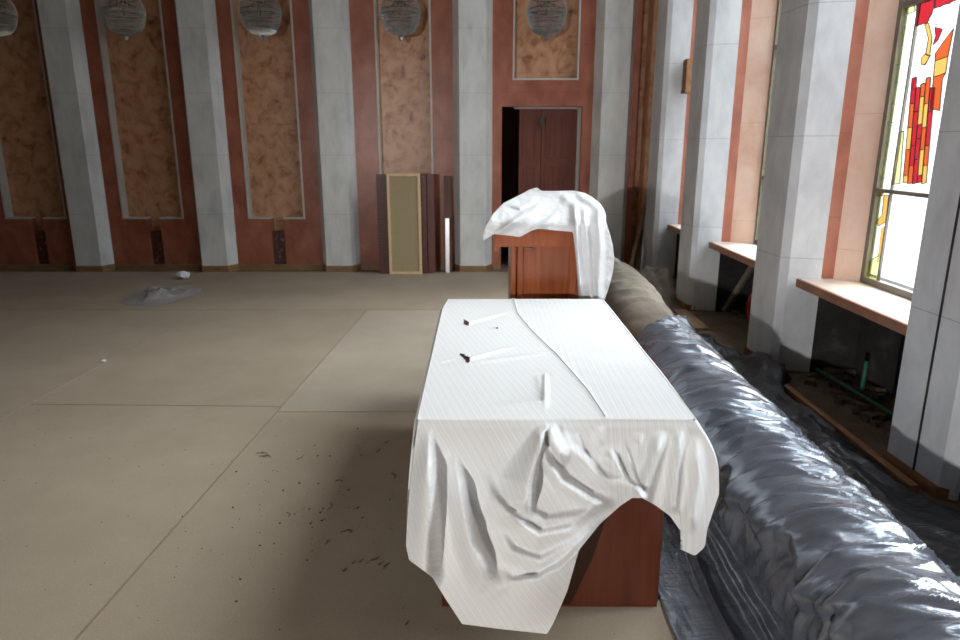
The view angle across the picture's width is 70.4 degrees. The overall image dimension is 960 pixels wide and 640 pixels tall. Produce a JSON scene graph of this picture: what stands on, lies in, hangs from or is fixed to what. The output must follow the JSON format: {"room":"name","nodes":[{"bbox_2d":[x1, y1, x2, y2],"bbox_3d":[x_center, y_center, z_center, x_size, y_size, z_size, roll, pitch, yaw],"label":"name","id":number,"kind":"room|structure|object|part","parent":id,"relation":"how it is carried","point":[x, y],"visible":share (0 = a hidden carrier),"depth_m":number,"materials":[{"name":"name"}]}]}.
{"room":"community hall","nodes":[
{"label":"community hall","id":0,"kind":"room"},
{"bbox_2d":[0,0,648,269],"bbox_3d":[-5.450,-3.909,8.413,17.100,6.612,0.358,0,14,0],"label":"wall","id":1,"kind":"structure","parent":0,"point":[403,90],"depth_m":8.66,"materials":[{"name":"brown wood"}]},
{"bbox_2d":[37,0,115,271],"bbox_3d":[-5.100,-3.860,8.222,0.510,6.611,0.311,0,14,0],"label":"pilaster","id":2,"kind":"object","parent":1,"relation":"attached to","point":[60,20],"visible":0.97,"depth_m":8.49,"materials":[{"name":"white stone"}]},
{"bbox_3d":[-5.100,-0.684,8.971,0.510,0.086,0.182,0,14,0],"label":"skirting","id":3,"kind":"part","parent":2,"relation":"part of","materials":[{"name":"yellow wood"}]},
{"bbox_2d":[174,0,239,271],"bbox_3d":[-3.455,-3.860,8.222,0.510,6.611,0.311,0,14,0],"label":"pilaster","id":4,"kind":"object","parent":1,"relation":"attached to","point":[197,29],"visible":0.97,"depth_m":8.49,"materials":[{"name":"white paint"}]},
{"bbox_3d":[-3.455,-0.684,8.971,0.510,0.086,0.182,0,14,0],"label":"skirting","id":5,"kind":"part","parent":4,"relation":"part of","materials":[{"name":"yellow wood"}]},
{"bbox_2d":[0,264,499,269],"bbox_3d":[-5.845,-0.702,9.050,14.490,0.081,0.017,0,14,0],"label":"baseboard","id":6,"kind":"structure","parent":1,"relation":"attached to","point":[2,266],"depth_m":9.04,"materials":[{"name":"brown wood"}]},
{"bbox_2d":[308,0,360,271],"bbox_3d":[-1.835,-3.860,8.222,0.510,6.611,0.311,0,14,0],"label":"pilaster","id":7,"kind":"object","parent":1,"relation":"attached to","point":[329,20],"visible":0.97,"depth_m":8.49,"materials":[{"name":"white stone"}]},
{"bbox_3d":[-1.835,-0.684,8.971,0.510,0.086,0.182,0,14,0],"label":"skirting","id":8,"kind":"part","parent":7,"relation":"part of","materials":[{"name":"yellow wood"}]},
{"bbox_2d":[452,0,492,271],"bbox_3d":[-0.090,-3.860,8.222,0.510,6.611,0.311,0,14,0],"label":"pilaster","id":9,"kind":"object","parent":1,"relation":"attached to","point":[472,19],"visible":1,"depth_m":8.48,"materials":[{"name":"white paint"}]},
{"bbox_3d":[-0.090,-0.684,8.971,0.510,0.086,0.182,0,14,0],"label":"skirting","id":10,"kind":"part","parent":9,"relation":"part of","materials":[{"name":"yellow wood"}]},
{"bbox_2d":[514,107,580,194],"bbox_3d":[0.875,-1.738,9.042,0.870,2.091,0.140,0,14,0],"label":"door","id":11,"kind":"structure","parent":1,"relation":"in","point":[554,136],"depth_m":8.91,"materials":[{"name":"red wood"}]},
{"bbox_3d":[0.652,-1.739,9.044,0.185,1.830,0.016,0,14,0],"label":"panel","id":12,"kind":"part","parent":11,"relation":"part of","materials":[{"name":"red wood"}]},
{"bbox_3d":[1.028,-1.739,9.044,0.355,1.830,0.016,0,14,0],"label":"panel","id":13,"kind":"part","parent":11,"relation":"part of","materials":[{"name":"red wood"}]},
{"bbox_2d":[589,0,636,261],"bbox_3d":[1.660,-3.860,8.222,0.510,6.611,0.311,0,14,0],"label":"pilaster","id":14,"kind":"object","parent":1,"relation":"attached to","point":[615,19],"visible":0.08,"depth_m":8.42,"materials":[{"name":"white stone"}]},
{"bbox_2d":[0,252,959,637],"bbox_3d":[-5.550,1.105,2.555,17.300,0.188,16.800,0,14,0],"label":"floor","id":15,"kind":"structure","parent":0,"point":[727,329],"depth_m":4.74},
{"bbox_2d":[0,310,200,419],"bbox_3d":[-8.389,1.463,0.758,11.182,0.012,12.540,0,14,0],"label":"floor panel","id":16,"kind":"object","parent":15,"relation":"on","point":[42,351],"visible":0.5,"depth_m":5.70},
{"bbox_2d":[0,404,279,639],"bbox_3d":[-2.230,1.788,-0.506,1.610,0.012,9.988,0,14,2],"label":"floor panel","id":17,"kind":"object","parent":15,"relation":"on","point":[58,518],"visible":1,"depth_m":3.24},
{"bbox_2d":[31,310,365,407],"bbox_3d":[-2.005,0.228,5.571,1.731,0.012,2.602,0,14,0],"label":"floor panel","id":18,"kind":"object","parent":15,"relation":"on","point":[260,358],"visible":0.93,"depth_m":5.20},
{"bbox_2d":[0,272,507,310],"bbox_3d":[-6.115,-0.360,7.860,15.730,0.012,2.105,0,14,0],"label":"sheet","id":19,"kind":"object","parent":15,"relation":"on","point":[366,291],"visible":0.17,"depth_m":7.74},
{"bbox_2d":[122,285,201,305],"bbox_3d":[-3.503,-0.321,7.477,0.717,0.094,1.091,0,14,0],"label":"plastic film","id":20,"kind":"object","parent":19,"relation":"on","point":[154,295],"visible":1,"depth_m":7.30,"materials":[{"name":"grey plastic"}]},
{"bbox_2d":[176,271,189,278],"bbox_3d":[-3.661,-0.557,8.400,0.159,0.098,0.178,0,14,0],"label":"crumpled paper","id":21,"kind":"object","parent":19,"relation":"on","point":[183,274],"visible":1,"depth_m":8.36,"materials":[{"name":"white paper"}]},
{"bbox_2d":[386,173,421,273],"bbox_3d":[-0.947,-1.197,8.556,0.417,1.260,0.030,0,14,0],"label":"fabric panel","id":22,"kind":"object","parent":19,"relation":"on","point":[403,189],"visible":1,"depth_m":8.54,"materials":[{"name":"beige fabric"}]},
{"bbox_2d":[376,174,435,272],"bbox_3d":[-0.934,-1.216,8.655,0.720,1.249,0.148,0,14,0],"label":"slatted panel","id":23,"kind":"object","parent":19,"relation":"on","point":[427,185],"visible":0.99,"depth_m":8.60,"materials":[{"name":"red wood"}]},
{"bbox_2d":[445,218,449,272],"bbox_3d":[-0.417,-0.957,8.749,0.055,0.699,0.065,0,14,0],"label":"metal strip","id":24,"kind":"object","parent":19,"relation":"on","point":[447,226],"visible":1,"depth_m":8.74,"materials":[{"name":"white metal"}]},
{"bbox_2d":[444,176,451,271],"bbox_3d":[-0.415,-1.239,8.803,0.100,1.219,0.190,0,14,0],"label":"board","id":25,"kind":"object","parent":19,"relation":"on","point":[447,179],"visible":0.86,"depth_m":8.77,"materials":[{"name":"brown wood"}]},
{"bbox_2d":[278,310,439,411],"bbox_3d":[0.248,0.239,5.528,3.004,0.012,2.690,0,14,0],"label":"floor panel","id":26,"kind":"object","parent":15,"relation":"on","point":[380,364],"visible":0.36,"depth_m":5.04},
{"bbox_2d":[493,229,578,298],"bbox_3d":[0.402,-0.114,4.398,0.636,1.234,0.464,0,14,0],"label":"lectern","id":27,"kind":"object","parent":26,"relation":"on","point":[541,262],"visible":0.23,"depth_m":4.18,"materials":[{"name":"brown wood"}]},
{"bbox_3d":[0.204,-0.018,4.435,0.030,1.029,0.400,0,14,0],"label":"panel","id":28,"kind":"part","parent":27,"relation":"part of","materials":[{"name":"brown wood"}]},
{"bbox_3d":[0.402,-0.487,4.082,0.636,0.096,0.030,0,14,0],"label":"rail","id":29,"kind":"part","parent":27,"relation":"part of","materials":[{"name":"brown wood"}]},
{"bbox_3d":[0.411,0.017,4.268,0.366,0.964,0.020,0,14,0],"label":"moulding","id":30,"kind":"part","parent":27,"relation":"part of","materials":[{"name":"brown wood"}]},
{"bbox_3d":[0.429,0.008,4.292,0.421,0.969,0.030,0,14,0],"label":"panel","id":31,"kind":"part","parent":27,"relation":"part of","materials":[{"name":"brown wood"}]},
{"bbox_2d":[483,188,613,299],"bbox_3d":[0.411,-0.470,4.306,0.787,0.713,0.679,0,14,0],"label":"cloth","id":32,"kind":"object","parent":27,"relation":"on","point":[579,213],"visible":0.94,"depth_m":4.05,"materials":[{"name":"white fabric"}]},
{"bbox_2d":[604,257,672,338],"bbox_3d":[1.230,0.170,4.715,0.668,0.524,8.250,0,14,0],"label":"roll","id":33,"kind":"object","parent":26,"relation":"on","point":[635,301],"visible":0.18,"depth_m":5.20,"materials":[{"name":"beige fabric"}]},
{"bbox_2d":[77,412,676,639],"bbox_3d":[-0.106,1.799,-0.550,3.212,0.012,9.840,0,14,0],"label":"floor panel","id":34,"kind":"object","parent":15,"relation":"on","point":[195,604],"visible":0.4,"depth_m":2.71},
{"bbox_2d":[3,408,614,634],"bbox_3d":[-1.429,0.806,3.280,3.851,0.005,2.034,0,14,0],"label":"crumbs","id":35,"kind":"object","parent":34,"relation":"on","point":[236,601],"visible":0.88,"depth_m":3.02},
{"bbox_2d":[441,299,693,605],"bbox_3d":[0.248,0.459,3.148,0.887,0.743,1.770,0,14,0],"label":"conference table","id":36,"kind":"object","parent":34,"relation":"on","point":[618,564],"visible":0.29,"depth_m":2.39,"materials":[{"name":"brown wood"}]},
{"bbox_3d":[0.248,0.678,2.365,0.770,0.709,0.036,0,14,0],"label":"panel","id":37,"kind":"part","parent":36,"relation":"part of","materials":[{"name":"brown wood"}]},
{"bbox_2d":[406,298,718,633],"bbox_3d":[0.254,0.449,3.014,1.043,0.701,2.000,0,14,0],"label":"tablecloth","id":38,"kind":"object","parent":36,"relation":"on","point":[557,417],"visible":1,"depth_m":2.19,"materials":[{"name":"white fabric"}]},
{"bbox_2d":[636,315,959,639],"bbox_3d":[1.128,0.614,2.973,0.952,0.511,4.853,0,14,0],"label":"plastic sheet","id":39,"kind":"object","parent":34,"relation":"on","point":[796,547],"visible":0.68,"depth_m":2.32,"materials":[{"name":"grey plastic"}]},
{"bbox_2d":[629,212,644,266],"bbox_3d":[1.960,-0.961,8.550,0.060,0.773,0.368,12,18,38],"label":"plank","id":40,"kind":"object","parent":15,"relation":"on","point":[641,221],"visible":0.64,"depth_m":8.53,"materials":[{"name":"brown wood"}]},
{"bbox_2d":[634,230,642,270],"bbox_3d":[1.995,-0.851,8.583,0.053,0.541,0.277,6,16,22],"label":"plank","id":41,"kind":"object","parent":15,"relation":"on","point":[641,234],"visible":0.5,"depth_m":8.57,"materials":[{"name":"brown wood"}]},
{"bbox_2d":[639,195,646,272],"bbox_3d":[2.050,-1.063,8.503,0.040,0.982,0.336,5,15,19],"label":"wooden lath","id":42,"kind":"object","parent":15,"relation":"on","point":[643,236],"visible":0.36,"depth_m":8.49,"materials":[{"name":"brown wood"}]},
{"bbox_2d":[640,266,681,306],"bbox_3d":[1.980,-0.452,7.576,0.795,0.303,1.425,0,14,0],"label":"tarpaulin","id":43,"kind":"object","parent":15,"relation":"on","point":[662,280],"visible":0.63,"depth_m":7.27,"materials":[{"name":"grey fabric"}]},
{"bbox_2d":[673,309,708,329],"bbox_3d":[1.995,-0.008,6.461,0.130,0.023,0.720,0,14,0],"label":"plank","id":44,"kind":"object","parent":15,"relation":"on","point":[697,324],"visible":0.93,"depth_m":6.40,"materials":[{"name":"brown wood"}]},
{"bbox_2d":[721,266,754,312],"bbox_3d":[2.510,-0.345,6.550,0.321,0.576,0.060,3,15,13],"label":"leaning board","id":45,"kind":"object","parent":15,"relation":"on","point":[749,270],"visible":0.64,"depth_m":6.55,"materials":[{"name":"brown wood"}]},
{"bbox_2d":[746,294,751,321],"bbox_3d":[2.500,-0.066,5.987,0.200,0.338,0.409,0,14,0],"label":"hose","id":46,"kind":"object","parent":15,"relation":"on","point":[748,304],"visible":0.08,"depth_m":6.14,"materials":[{"name":"rubber"}]},
{"bbox_2d":[731,307,893,435],"bbox_3d":[2.475,0.296,5.216,0.446,0.082,3.230,0,14,0],"label":"rubble","id":47,"kind":"object","parent":15,"relation":"on","point":[846,376],"visible":0.35,"depth_m":4.48,"materials":[{"name":"grey stone"}]},
{"bbox_2d":[814,361,892,416],"bbox_3d":[2.449,0.401,4.274,0.046,0.244,1.241,0,14,-2],"label":"pipe","id":48,"kind":"object","parent":47,"relation":"on","point":[860,392],"visible":0.79,"depth_m":4.34,"materials":[{"name":"paint"}]},
{"bbox_2d":[696,332,959,576],"bbox_3d":[1.841,0.574,3.838,0.926,0.166,4.750,0,14,0],"label":"plastic sheet","id":49,"kind":"object","parent":15,"relation":"on","point":[936,525],"visible":0.29,"depth_m":3.41,"materials":[{"name":"black plastic"}]},
{"bbox_2d":[784,384,918,491],"bbox_3d":[2.075,0.630,3.946,0.046,0.039,1.430,0,14,0],"label":"batten","id":50,"kind":"object","parent":15,"relation":"on","point":[896,474],"visible":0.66,"depth_m":3.72,"materials":[{"name":"orange wood"}]},
{"bbox_2d":[501,107,541,251],"bbox_3d":[0.883,-2.081,9.738,1.614,2.412,1.300,0,14,0],"label":"doorway","id":51,"kind":"structure","parent":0,"point":[510,116],"depth_m":10.20,"materials":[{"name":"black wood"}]},
{"bbox_2d":[634,0,657,271],"bbox_3d":[2.275,-3.830,8.107,0.450,6.612,0.290,0,14,0],"label":"wall","id":52,"kind":"structure","parent":0,"point":[653,4],"depth_m":8.38,"materials":[{"name":"beige stone"}]},
{"bbox_2d":[643,0,696,280],"bbox_3d":[2.399,-3.717,7.666,0.702,6.612,0.724,0,14,0],"label":"pillar","id":53,"kind":"structure","parent":0,"point":[676,19],"depth_m":7.89,"materials":[{"name":"white paint"}]},
{"bbox_2d":[681,58,692,93],"bbox_3d":[2.304,-2.708,7.572,0.083,0.360,0.155,0,14,0],"label":"wall box","id":54,"kind":"object","parent":53,"relation":"attached to","point":[687,63],"visible":0.82,"depth_m":7.52,"materials":[{"name":"orange wood"}]},
{"bbox_2d":[676,0,776,311],"bbox_3d":[2.399,-3.342,6.204,0.702,6.612,0.704,0,14,0],"label":"pillar","id":55,"kind":"structure","parent":0,"point":[732,53],"depth_m":6.42,"materials":[{"name":"white paint"}]},
{"bbox_3d":[2.149,-0.174,7.034,0.202,0.061,0.463,0,14,0],"label":"skirting","id":56,"kind":"part","parent":55,"relation":"part of","materials":[{"name":"orange wood"}]},
{"bbox_2d":[744,0,898,372],"bbox_3d":[2.426,-2.882,4.412,0.647,6.612,0.774,0,14,0],"label":"pillar","id":57,"kind":"structure","parent":0,"point":[832,64],"depth_m":4.66,"materials":[{"name":"white paint"}]},
{"bbox_3d":[2.176,0.286,5.242,0.147,0.061,0.533,0,14,0],"label":"skirting","id":58,"kind":"part","parent":57,"relation":"part of","materials":[{"name":"orange wood"}]},
{"bbox_2d":[854,274,912,398],"bbox_3d":[2.725,-2.900,4.485,0.450,6.612,8.030,0,14,0],"label":"wall","id":59,"kind":"structure","parent":0,"point":[883,347],"depth_m":4.64,"materials":[{"name":"concrete"}]},
{"bbox_2d":[667,224,680,234],"bbox_3d":[2.473,-3.502,6.940,0.495,5.268,1.025,0,14,0],"label":"window","id":60,"kind":"structure","parent":59,"relation":"in","point":[675,228],"depth_m":7.87,"materials":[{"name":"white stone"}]},
{"bbox_3d":[2.485,-0.980,7.587,0.470,0.055,1.025,0,14,0],"label":"sill","id":61,"kind":"part","parent":60,"relation":"part of","materials":[{"name":"pink stone"}]},
{"bbox_2d":[709,0,781,267],"bbox_3d":[2.473,-3.089,5.332,0.495,5.268,1.335,0,14,0],"label":"window","id":62,"kind":"structure","parent":59,"relation":"in","point":[745,253],"depth_m":6.18,"materials":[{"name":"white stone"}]},
{"bbox_3d":[2.485,-0.567,5.979,0.470,0.055,1.335,0,14,0],"label":"sill","id":63,"kind":"part","parent":62,"relation":"part of","materials":[{"name":"pink stone"}]},
{"bbox_3d":[2.630,-3.117,5.325,0.040,5.210,1.105,0,14,0],"label":"frame","id":64,"kind":"part","parent":62,"relation":"part of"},
{"bbox_2d":[796,0,957,335],"bbox_3d":[2.473,-2.618,3.499,0.495,5.268,1.350,0,14,0],"label":"window","id":65,"kind":"structure","parent":59,"relation":"in","point":[886,304],"depth_m":4.19,"materials":[{"name":"multicoloured glass"}]},
{"bbox_3d":[2.485,-0.097,4.146,0.470,0.055,1.350,0,14,0],"label":"sill","id":66,"kind":"part","parent":65,"relation":"part of","materials":[{"name":"pink stone"}]},
{"bbox_3d":[2.630,-2.647,3.491,0.040,5.210,1.120,0,14,0],"label":"frame","id":67,"kind":"part","parent":65,"relation":"part of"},
{"bbox_3d":[2.630,-1.240,4.029,0.004,0.860,0.300,0,14,0],"label":"orange glass","id":68,"kind":"part","parent":65,"relation":"part of","materials":[{"name":"orange glass"}]},
{"bbox_3d":[2.630,-1.378,3.997,0.004,1.139,0.491,0,14,0],"label":"red glass","id":69,"kind":"part","parent":65,"relation":"part of","materials":[{"name":"red glass"}]},
{"bbox_2d":[883,3,959,503],"bbox_3d":[2.434,-2.409,2.572,0.632,6.612,0.774,0,14,0],"label":"pillar","id":70,"kind":"structure","parent":0,"point":[924,439],"depth_m":3.18,"materials":[{"name":"grey stone"}]},
{"bbox_3d":[2.184,0.758,3.402,0.132,0.061,0.533,0,14,0],"label":"skirting","id":71,"kind":"part","parent":70,"relation":"part of","materials":[{"name":"orange wood"}]},
{"bbox_3d":[-5.550,-5.487,0.863,17.300,0.200,16.800,0,14,0],"label":"ceiling","id":72,"kind":"structure","parent":0,"visible":0},
{"bbox_2d":[0,0,17,39],"bbox_3d":[-5.760,-5.165,7.677,0.482,3.792,0.482,14,20,43],"label":"chandelier","id":73,"kind":"object","parent":72,"relation":"hanging from","point":[13,13],"visible":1,"depth_m":8.10,"materials":[{"name":"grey glass"}]},
{"bbox_2d":[100,0,146,40],"bbox_3d":[-4.220,-5.165,7.677,0.482,3.792,0.482,14,20,43],"label":"chandelier","id":74,"kind":"object","parent":72,"relation":"hanging from","point":[105,13],"visible":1,"depth_m":8.02,"materials":[{"name":"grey glass"}]},
{"bbox_2d":[239,0,281,40],"bbox_3d":[-2.600,-5.165,7.677,0.482,3.792,0.482,14,20,43],"label":"chandelier","id":75,"kind":"object","parent":72,"relation":"hanging from","point":[242,11],"visible":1,"depth_m":8.00,"materials":[{"name":"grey glass"}]},
{"bbox_2d":[379,0,420,40],"bbox_3d":[-0.945,-5.165,7.677,0.482,3.792,0.482,-14,20,-43],"label":"wall lamp","id":76,"kind":"object","parent":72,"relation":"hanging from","point":[411,26],"visible":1,"depth_m":7.99,"materials":[{"name":"metal"}]},
{"bbox_2d":[526,0,566,40],"bbox_3d":[0.790,-5.165,7.677,0.482,3.792,0.482,-14,20,-43],"label":"wall lamp","id":77,"kind":"object","parent":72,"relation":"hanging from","point":[535,28],"visible":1,"depth_m":7.99,"materials":[{"name":"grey glass"}]}
]}

